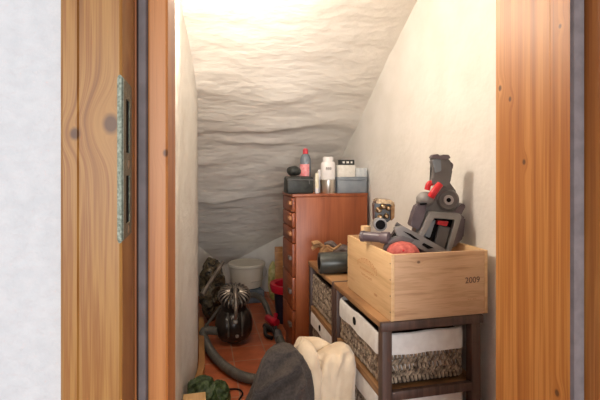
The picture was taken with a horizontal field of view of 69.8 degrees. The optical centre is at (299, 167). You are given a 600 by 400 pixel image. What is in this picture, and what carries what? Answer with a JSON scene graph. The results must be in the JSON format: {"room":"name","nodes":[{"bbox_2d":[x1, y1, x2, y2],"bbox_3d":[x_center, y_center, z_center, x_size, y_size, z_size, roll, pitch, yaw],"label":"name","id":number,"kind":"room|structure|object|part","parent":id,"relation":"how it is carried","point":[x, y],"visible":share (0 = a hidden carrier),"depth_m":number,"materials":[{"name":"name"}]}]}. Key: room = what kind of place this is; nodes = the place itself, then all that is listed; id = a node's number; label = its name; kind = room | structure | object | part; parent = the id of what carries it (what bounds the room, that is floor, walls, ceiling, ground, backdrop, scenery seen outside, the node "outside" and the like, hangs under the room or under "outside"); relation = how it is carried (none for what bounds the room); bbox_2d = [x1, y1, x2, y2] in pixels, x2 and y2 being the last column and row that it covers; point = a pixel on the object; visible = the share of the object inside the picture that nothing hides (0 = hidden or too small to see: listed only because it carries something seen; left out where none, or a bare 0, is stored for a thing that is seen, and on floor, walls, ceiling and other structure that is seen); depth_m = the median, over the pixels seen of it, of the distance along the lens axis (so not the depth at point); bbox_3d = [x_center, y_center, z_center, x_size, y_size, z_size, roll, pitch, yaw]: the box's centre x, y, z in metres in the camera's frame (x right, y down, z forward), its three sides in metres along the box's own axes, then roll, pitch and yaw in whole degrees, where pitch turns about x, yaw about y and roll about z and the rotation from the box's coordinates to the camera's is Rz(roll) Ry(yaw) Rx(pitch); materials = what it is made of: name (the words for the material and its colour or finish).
{"room":"storage closet","nodes":[
{"label":"storage closet","id":0,"kind":"room"},
{"bbox_2d":[0,0,60,399],"bbox_3d":[-1.002,-0.150,0.486,1.472,2.700,0.296,0,0,-13],"label":"wall","id":1,"kind":"structure","parent":0,"point":[30,30],"depth_m":0.50,"materials":[{"name":"paint"}]},
{"bbox_2d":[175,0,197,399],"bbox_3d":[-0.615,-0.130,2.449,0.063,2.700,3.451,0,0,-11],"label":"wall","id":2,"kind":"structure","parent":0,"point":[186,96],"depth_m":2.10,"materials":[{"name":"paint"}]},
{"bbox_2d":[195,317,204,376],"bbox_3d":[-0.629,1.157,2.728,0.059,0.085,1.002,0,0,-11],"label":"baseboard","id":3,"kind":"structure","parent":2,"relation":"attached to","point":[201,367],"depth_m":2.58,"materials":[{"name":"brown wood"}]},
{"bbox_2d":[200,261,224,296],"bbox_3d":[-0.627,0.794,3.100,0.037,0.203,0.276,0,0,24],"label":"wand","id":4,"kind":"object","parent":2,"relation":"attached to","point":[205,289],"visible":1,"depth_m":3.07,"materials":[{"name":"grey metal"}]},
{"bbox_2d":[198,246,224,295],"bbox_3d":[-0.866,0.795,4.213,0.012,0.850,0.498,0,0,23],"label":"wall","id":5,"kind":"structure","parent":0,"point":[203,255],"depth_m":4.07,"materials":[{"name":"paint"}]},
{"bbox_2d":[198,291,285,399],"bbox_3d":[0.098,1.225,0.896,3.800,0.050,8.100,0,0,-13],"label":"floor","id":6,"kind":"structure","parent":0,"point":[245,355],"depth_m":2.84,"materials":[{"name":"tile"}]},
{"bbox_2d":[183,392,205,399],"bbox_3d":[-0.411,1.079,1.668,0.093,0.243,0.335,0,0,-13],"label":"wooden box","id":7,"kind":"object","parent":6,"relation":"on","point":[202,395],"visible":1,"depth_m":1.80,"materials":[{"name":"brown wood"}]},
{"bbox_2d":[199,257,225,321],"bbox_3d":[-0.693,0.953,3.412,0.208,0.492,0.277,0,0,-13],"label":"crumpled bag","id":8,"kind":"object","parent":6,"relation":"on","point":[210,302],"visible":0.73,"depth_m":3.32,"materials":[{"name":"black plastic"}]},
{"bbox_2d":[204,305,220,325],"bbox_3d":[-0.653,1.115,3.199,0.029,0.144,0.203,0,0,33],"label":"wand","id":9,"kind":"object","parent":6,"relation":"on","point":[219,307],"visible":0.72,"depth_m":3.20,"materials":[{"name":"grey plastic"}]},
{"bbox_2d":[187,375,242,399],"bbox_3d":[-0.419,1.110,2.166,0.283,0.181,0.291,0,0,-13],"label":"bundle","id":10,"kind":"object","parent":6,"relation":"on","point":[218,389],"visible":0.93,"depth_m":2.07,"materials":[{"name":"green fabric"}]},
{"bbox_3d":[-0.336,1.183,2.225,0.094,0.034,0.213,0,0,-13],"label":"cord","id":11,"kind":"part","parent":10,"relation":"part of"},
{"bbox_2d":[199,282,284,384],"bbox_3d":[-0.349,0.993,2.704,0.588,0.405,0.778,0,0,-13],"label":"vacuum","id":12,"kind":"object","parent":6,"relation":"on","point":[233,322],"visible":0.77,"depth_m":2.85,"materials":[{"name":"black plastic"}]},
{"bbox_3d":[-0.430,0.895,2.852,0.026,0.208,0.150,0,0,-13],"label":"carry handle","id":13,"kind":"part","parent":12,"relation":"part of","materials":[{"name":"silver metal"}]},
{"bbox_2d":[247,292,272,316],"bbox_3d":[-0.322,1.101,3.470,0.122,0.135,0.374,0,0,-44],"label":"flexible hose","id":14,"kind":"object","parent":12,"relation":"attached to","point":[258,296],"visible":0.74,"depth_m":3.43,"materials":[{"name":"grey plastic"}]},
{"bbox_2d":[225,283,263,303],"bbox_3d":[-0.531,1.143,3.942,0.366,0.113,0.323,0,0,-13],"label":"box","id":15,"kind":"object","parent":6,"relation":"on","point":[259,290],"visible":0.12,"depth_m":3.82,"materials":[{"name":"grey plastic"}]},
{"bbox_2d":[228,258,266,288],"bbox_3d":[-0.486,0.973,3.949,0.347,0.213,0.348,0,0,-13],"label":"pail","id":16,"kind":"object","parent":15,"relation":"on","point":[248,272],"visible":0.96,"depth_m":3.84,"materials":[{"name":"plastic"}]},
{"bbox_3d":[-0.490,0.880,3.952,0.340,0.028,0.340,0,0,-13],"label":"lid","id":17,"kind":"part","parent":16,"relation":"part of","materials":[{"name":"white plastic"}]},
{"bbox_2d":[262,313,279,339],"bbox_3d":[-0.210,1.148,3.137,0.126,0.093,0.336,0,0,-7],"label":"tool","id":18,"kind":"object","parent":6,"relation":"on","point":[273,321],"visible":0.91,"depth_m":3.13,"materials":[{"name":"red plastic"}]},
{"bbox_2d":[268,261,274,299],"bbox_3d":[-0.241,1.023,3.907,0.095,0.352,0.093,0,0,25],"label":"bag","id":19,"kind":"object","parent":6,"relation":"on","point":[271,272],"visible":0.58,"depth_m":3.88,"materials":[{"name":"plastic"}]},
{"bbox_2d":[269,278,282,323],"bbox_3d":[-0.086,1.050,3.380,0.308,0.300,0.308,0,0,-13],"label":"waste bin","id":20,"kind":"object","parent":6,"relation":"on","point":[276,286],"visible":0.34,"depth_m":3.30,"materials":[{"name":"plastic"}]},
{"bbox_2d":[275,246,282,278],"bbox_3d":[-0.185,0.948,3.801,0.070,0.500,0.065,0,0,-13],"label":"wooden plank","id":21,"kind":"object","parent":6,"relation":"on","point":[278,250],"visible":0.54,"depth_m":3.80,"materials":[{"name":"brown wood"}]},
{"bbox_2d":[246,341,312,399],"bbox_3d":[-0.056,0.896,1.440,0.318,0.607,0.284,0,0,-13],"label":"jacket","id":22,"kind":"object","parent":6,"relation":"on","point":[283,373],"visible":1,"depth_m":1.37,"materials":[{"name":"grey fabric"}]},
{"bbox_2d":[293,335,355,399],"bbox_3d":[0.090,0.913,1.636,0.252,0.573,0.197,0,0,-13],"label":"fleece","id":23,"kind":"object","parent":6,"relation":"on","point":[332,366],"visible":0.96,"depth_m":1.57},
{"bbox_2d":[282,191,367,343],"bbox_3d":[0.144,0.677,2.751,0.491,1.045,0.318,0,0,-13],"label":"dresser","id":24,"kind":"object","parent":6,"relation":"on","point":[322,217],"visible":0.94,"depth_m":2.59,"materials":[{"name":"brown wood"}]},
{"bbox_3d":[-0.070,0.950,2.700,0.020,0.194,0.298,0,0,-13],"label":"drawer","id":25,"kind":"part","parent":24,"relation":"part of","materials":[{"name":"brown wood"}]},
{"bbox_3d":[-0.070,0.750,2.700,0.020,0.194,0.298,0,0,-13],"label":"drawer","id":26,"kind":"part","parent":24,"relation":"part of","materials":[{"name":"brown wood"}]},
{"bbox_3d":[-0.070,0.550,2.700,0.020,0.194,0.298,0,0,-13],"label":"drawer","id":27,"kind":"part","parent":24,"relation":"part of","materials":[{"name":"brown wood"}]},
{"bbox_3d":[-0.070,0.404,2.700,0.020,0.086,0.298,0,0,-13],"label":"drawer","id":28,"kind":"part","parent":24,"relation":"part of","materials":[{"name":"brown wood"}]},
{"bbox_3d":[-0.070,0.312,2.700,0.020,0.086,0.298,0,0,-13],"label":"drawer","id":29,"kind":"part","parent":24,"relation":"part of","materials":[{"name":"brown wood"}]},
{"bbox_3d":[-0.070,0.220,2.700,0.020,0.086,0.298,0,0,-13],"label":"drawer","id":30,"kind":"part","parent":24,"relation":"part of","materials":[{"name":"brown wood"}]},
{"bbox_2d":[284,176,313,193],"bbox_3d":[-0.008,0.102,2.624,0.165,0.105,0.130,0,0,-13],"label":"case","id":31,"kind":"object","parent":24,"relation":"on","point":[292,184],"visible":1,"depth_m":2.57,"materials":[{"name":"black plastic"}]},
{"bbox_2d":[287,166,300,175],"bbox_3d":[-0.037,0.017,2.611,0.084,0.062,0.091,0,0,-13],"label":"pouch","id":32,"kind":"object","parent":31,"relation":"on","point":[292,170],"visible":1,"depth_m":2.58,"materials":[{"name":"black fabric"}]},
{"bbox_2d":[300,148,310,176],"bbox_3d":[0.035,0.015,2.750,0.073,0.279,0.073,0,0,-13],"label":"bottle","id":33,"kind":"object","parent":31,"relation":"on","point":[305,160],"visible":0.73,"depth_m":2.72,"materials":[{"name":"plastic"}]},
{"bbox_2d":[315,173,318,192],"bbox_3d":[0.102,0.092,2.623,0.025,0.124,0.022,0,0,-13],"label":"tube","id":34,"kind":"object","parent":24,"relation":"on","point":[316,174],"visible":1,"depth_m":2.62,"materials":[{"name":"white plastic"}]},
{"bbox_2d":[318,169,320,192],"bbox_3d":[0.122,0.082,2.684,0.025,0.145,0.022,0,0,-13],"label":"tube","id":35,"kind":"object","parent":24,"relation":"on","point":[319,170],"visible":0.37,"depth_m":2.67,"materials":[{"name":"white plastic"}]},
{"bbox_3d":[0.151,0.164,2.752,0.477,0.018,0.318,0,0,-13],"label":"panel","id":36,"kind":"part","parent":24,"relation":"part of","materials":[{"name":"brown wood"}]},
{"bbox_2d":[320,179,335,192],"bbox_3d":[0.173,0.113,2.655,0.100,0.083,0.100,0,0,-13],"label":"tin","id":37,"kind":"object","parent":24,"relation":"on","point":[326,186],"visible":0.91,"depth_m":2.61,"materials":[{"name":"silver metal"}]},
{"bbox_2d":[321,157,334,179],"bbox_3d":[0.173,0.001,2.653,0.090,0.138,0.093,0,0,-13],"label":"canister","id":38,"kind":"object","parent":37,"relation":"on","point":[327,166],"visible":1,"depth_m":2.62,"materials":[{"name":"plastic"}]},
{"bbox_3d":[0.173,-0.053,2.655,0.065,0.030,0.065,0,0,-13],"label":"lid","id":39,"kind":"part","parent":38,"relation":"part of","materials":[{"name":"white plastic"}]},
{"bbox_3d":[0.173,0.077,2.655,0.100,0.012,0.100,0,0,-13],"label":"lid","id":40,"kind":"part","parent":37,"relation":"part of","materials":[{"name":"metal"}]},
{"bbox_2d":[335,177,366,192],"bbox_3d":[0.306,0.105,2.727,0.192,0.099,0.170,0,0,-13],"label":"storage box","id":41,"kind":"object","parent":24,"relation":"on","point":[343,184],"visible":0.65,"depth_m":2.65,"materials":[{"name":"grey plastic"}]},
{"bbox_2d":[335,165,354,176],"bbox_3d":[0.279,0.018,2.685,0.110,0.073,0.090,0,0,-13],"label":"carton","id":42,"kind":"object","parent":41,"relation":"on","point":[340,170],"visible":0.8,"depth_m":2.64,"materials":[{"name":"white cardboard"}]},
{"bbox_2d":[338,160,353,164],"bbox_3d":[0.287,-0.035,2.671,0.091,0.032,0.051,0,0,-13],"label":"pack","id":43,"kind":"object","parent":42,"relation":"on","point":[340,162],"visible":1,"depth_m":2.65},
{"bbox_3d":[0.306,0.065,2.727,0.192,0.020,0.170,0,0,-13],"label":"lid","id":44,"kind":"part","parent":41,"relation":"part of","materials":[{"name":"grey plastic"}]},
{"bbox_2d":[355,168,366,176],"bbox_3d":[0.372,0.027,2.706,0.070,0.055,0.090,0,0,-13],"label":"carton","id":45,"kind":"object","parent":41,"relation":"on","point":[359,172],"visible":0.76,"depth_m":2.66,"materials":[{"name":"white cardboard"}]},
{"bbox_2d":[308,260,347,342],"bbox_3d":[0.287,0.860,2.232,0.390,0.680,0.466,0,0,-13],"label":"shelf unit","id":46,"kind":"object","parent":6,"relation":"on","point":[331,278],"visible":0.21,"depth_m":2.17,"materials":[{"name":"brown wood"}]},
{"bbox_3d":[0.071,0.872,2.403,0.036,0.657,0.036,0,0,-13],"label":"leg","id":47,"kind":"part","parent":46,"relation":"part of","materials":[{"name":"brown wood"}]},
{"bbox_2d":[311,311,331,342],"bbox_3d":[0.270,0.877,2.232,0.347,0.188,0.469,0,0,-13],"label":"wicker basket","id":48,"kind":"object","parent":46,"relation":"on","point":[319,331],"visible":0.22,"depth_m":2.22,"materials":[{"name":"white fabric"}]},
{"bbox_2d":[311,240,332,251],"bbox_3d":[0.136,0.457,2.359,0.154,0.117,0.080,0,0,2],"label":"glove","id":49,"kind":"object","parent":46,"relation":"on","point":[316,243],"visible":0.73,"depth_m":2.33,"materials":[{"name":"beige leather"}]},
{"bbox_2d":[313,273,331,325],"bbox_3d":[0.270,0.671,2.232,0.324,0.176,0.448,0,0,-13],"label":"wicker basket","id":50,"kind":"object","parent":46,"relation":"on","point":[322,289],"visible":0.3,"depth_m":2.20,"materials":[{"name":"grey wicker"}]},
{"bbox_2d":[317,252,347,273],"bbox_3d":[0.244,0.468,2.137,0.304,0.104,0.104,0,0,-7],"label":"roll","id":51,"kind":"object","parent":46,"relation":"on","point":[327,262],"visible":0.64,"depth_m":2.08,"materials":[{"name":"grey metal"}]},
{"bbox_3d":[0.168,0.872,1.990,0.036,0.657,0.036,0,0,-13],"label":"leg","id":52,"kind":"part","parent":46,"relation":"part of","materials":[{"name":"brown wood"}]},
{"bbox_2d":[324,241,347,251],"bbox_3d":[0.204,0.458,2.326,0.154,0.118,0.080,0,0,34],"label":"glove","id":53,"kind":"object","parent":46,"relation":"on","point":[343,248],"visible":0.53,"depth_m":2.31,"materials":[{"name":"grey leather"}]},
{"bbox_2d":[321,243,341,250],"bbox_3d":[0.166,0.418,2.278,0.115,0.048,0.019,0,0,23],"label":"strap","id":54,"kind":"object","parent":53,"relation":"on","point":[339,244],"visible":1,"depth_m":2.27,"materials":[{"name":"beige leather"}]},
{"bbox_3d":[0.338,0.536,2.014,0.390,0.030,0.018,0,0,-13],"label":"rail","id":55,"kind":"part","parent":46,"relation":"part of","materials":[{"name":"brown wood"}]},
{"bbox_2d":[334,281,482,399],"bbox_3d":[0.401,0.860,1.745,0.390,0.680,0.536,0,0,-13],"label":"shelf unit","id":56,"kind":"object","parent":6,"relation":"on","point":[469,381],"visible":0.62,"depth_m":1.52,"materials":[{"name":"brown wood"}]},
{"bbox_3d":[0.178,0.872,1.949,0.036,0.657,0.036,0,0,-13],"label":"leg","id":57,"kind":"part","parent":56,"relation":"part of","materials":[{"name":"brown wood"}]},
{"bbox_3d":[0.290,0.872,1.468,0.036,0.657,0.036,0,0,-13],"label":"leg","id":58,"kind":"part","parent":56,"relation":"part of","materials":[{"name":"brown wood"}]},
{"bbox_2d":[339,296,462,383],"bbox_3d":[0.385,0.665,1.739,0.347,0.188,0.469,0,0,-13],"label":"wicker basket","id":59,"kind":"object","parent":56,"relation":"on","point":[421,354],"visible":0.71,"depth_m":1.54,"materials":[{"name":"beige wicker"}]},
{"bbox_2d":[355,368,462,399],"bbox_3d":[0.385,0.877,1.739,0.347,0.188,0.469,0,0,-13],"label":"wicker basket","id":60,"kind":"object","parent":56,"relation":"on","point":[363,390],"visible":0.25,"depth_m":1.57,"materials":[{"name":"white fabric"}]},
{"bbox_2d":[348,235,487,321],"bbox_3d":[0.440,0.407,1.710,0.375,0.226,0.441,0,0,-13],"label":"crate","id":61,"kind":"object","parent":56,"relation":"on","point":[408,286],"visible":0.98,"depth_m":1.51,"materials":[{"name":"beige wood"}]},
{"bbox_2d":[361,225,370,243],"bbox_3d":[0.267,0.295,1.746,0.032,0.122,0.032,0,0,-13],"label":"wooden block","id":62,"kind":"object","parent":61,"relation":"in","point":[363,227],"visible":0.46,"depth_m":1.73,"materials":[{"name":"beige wood"}]},
{"bbox_3d":[0.391,0.407,1.919,0.348,0.226,0.013,0,0,-13],"label":"panel","id":63,"kind":"part","parent":61,"relation":"part of","materials":[{"name":"beige wood"}]},
{"bbox_3d":[0.264,0.407,1.669,0.013,0.226,0.440,0,0,-13],"label":"panel","id":64,"kind":"part","parent":61,"relation":"part of","materials":[{"name":"beige wood"}]},
{"bbox_2d":[359,231,390,243],"bbox_3d":[0.284,0.261,1.630,0.112,0.045,0.044,0,0,33],"label":"wand piece","id":65,"kind":"object","parent":61,"relation":"on","point":[382,237],"visible":0.98,"depth_m":1.61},
{"bbox_2d":[372,198,394,230],"bbox_3d":[0.324,0.180,1.679,0.087,0.122,0.103,0,0,2],"label":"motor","id":66,"kind":"object","parent":65,"relation":"on","point":[383,210],"visible":1,"depth_m":1.66,"materials":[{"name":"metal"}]},
{"bbox_2d":[387,241,419,253],"bbox_3d":[0.372,0.298,1.555,0.120,0.063,0.119,0,0,-13],"label":"ball","id":67,"kind":"object","parent":61,"relation":"in","point":[403,247],"visible":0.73,"depth_m":1.52,"materials":[{"name":"rubber"}]},
{"bbox_2d":[383,225,446,252],"bbox_3d":[0.439,0.278,1.635,0.255,0.123,0.090,0,0,0],"label":"tool","id":68,"kind":"object","parent":61,"relation":"in","point":[400,233],"visible":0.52,"depth_m":1.60,"materials":[{"name":"grey plastic"}]},
{"bbox_2d":[407,154,464,250],"bbox_3d":[0.535,0.138,1.693,0.222,0.384,0.114,0,0,0],"label":"vacuum","id":69,"kind":"object","parent":61,"relation":"in","point":[436,216],"visible":0.92,"depth_m":1.66,"materials":[{"name":"plastic"}]},
{"bbox_3d":[0.534,0.246,1.665,0.166,0.156,0.050,0,0,0],"label":"frame","id":70,"kind":"part","parent":69,"relation":"part of","materials":[{"name":"grey plastic"}]},
{"bbox_3d":[0.489,0.407,1.503,0.348,0.226,0.013,0,0,-13],"label":"panel","id":71,"kind":"part","parent":61,"relation":"part of","materials":[{"name":"beige wood"}]},
{"bbox_3d":[0.616,0.407,1.752,0.013,0.226,0.440,0,0,-13],"label":"panel","id":72,"kind":"part","parent":61,"relation":"part of","materials":[{"name":"beige wood"}]},
{"bbox_2d":[465,276,479,282],"bbox_3d":[0.612,0.397,1.525,0.058,0.022,0.001,0,0,-13],"label":"print","id":73,"kind":"object","parent":61,"relation":"attached to","point":[468,279],"depth_m":1.53},
{"bbox_3d":[0.460,0.536,1.492,0.390,0.030,0.018,0,0,-13],"label":"rail","id":74,"kind":"part","parent":56,"relation":"part of","materials":[{"name":"brown wood"}]},
{"bbox_3d":[0.459,0.775,1.500,0.306,0.031,0.019,0,0,-13],"label":"rail","id":75,"kind":"part","parent":56,"relation":"part of","materials":[{"name":"brown wood"}]},
{"bbox_3d":[0.623,0.872,1.546,0.036,0.657,0.036,0,0,-13],"label":"leg","id":76,"kind":"part","parent":56,"relation":"part of","materials":[{"name":"brown wood"}]},
{"bbox_2d":[225,236,283,291],"bbox_3d":[-0.303,0.670,4.161,1.111,1.100,0.015,0,0,30],"label":"wall","id":77,"kind":"structure","parent":0,"point":[266,253],"depth_m":4.18,"materials":[{"name":"white paint"}]},
{"bbox_2d":[181,0,416,264],"bbox_3d":[-0.164,-0.094,2.889,1.400,2.673,4.000,0,0,-13],"label":"ceiling","id":78,"kind":"structure","parent":0,"point":[275,80],"depth_m":2.52,"materials":[{"name":"paint"}]},
{"bbox_2d":[341,0,495,399],"bbox_3d":[0.460,-0.130,2.573,0.011,2.700,3.200,0,0,-13],"label":"wall","id":79,"kind":"structure","parent":0,"point":[434,92],"depth_m":1.87,"materials":[{"name":"white paint"}]},
{"bbox_3d":[0.143,-1.185,0.755,0.881,0.630,0.296,0,0,-13],"label":"wall","id":80,"kind":"structure","parent":0,"visible":0},
{"bbox_2d":[61,0,599,399],"bbox_3d":[0.147,0.155,0.747,0.937,2.090,0.312,0,0,-13],"label":"door frame","id":81,"kind":"structure","parent":80,"relation":"in","point":[118,56],"depth_m":0.66,"materials":[{"name":"brown wood"}]},
{"bbox_3d":[-0.255,0.190,0.554,0.066,2.020,0.115,0,0,-13],"label":"casing","id":82,"kind":"part","parent":81,"relation":"part of","materials":[{"name":"brown wood"}]},
{"bbox_3d":[-0.211,-0.011,0.504,0.006,0.197,0.002,0,0,-13],"label":"strike plate","id":83,"kind":"part","parent":81,"relation":"part of","materials":[{"name":"silver metal"}]},
{"bbox_3d":[0.576,0.190,0.754,0.099,2.020,0.125,0,0,-13],"label":"casing","id":84,"kind":"part","parent":81,"relation":"part of","materials":[{"name":"brown wood"}]}
]}

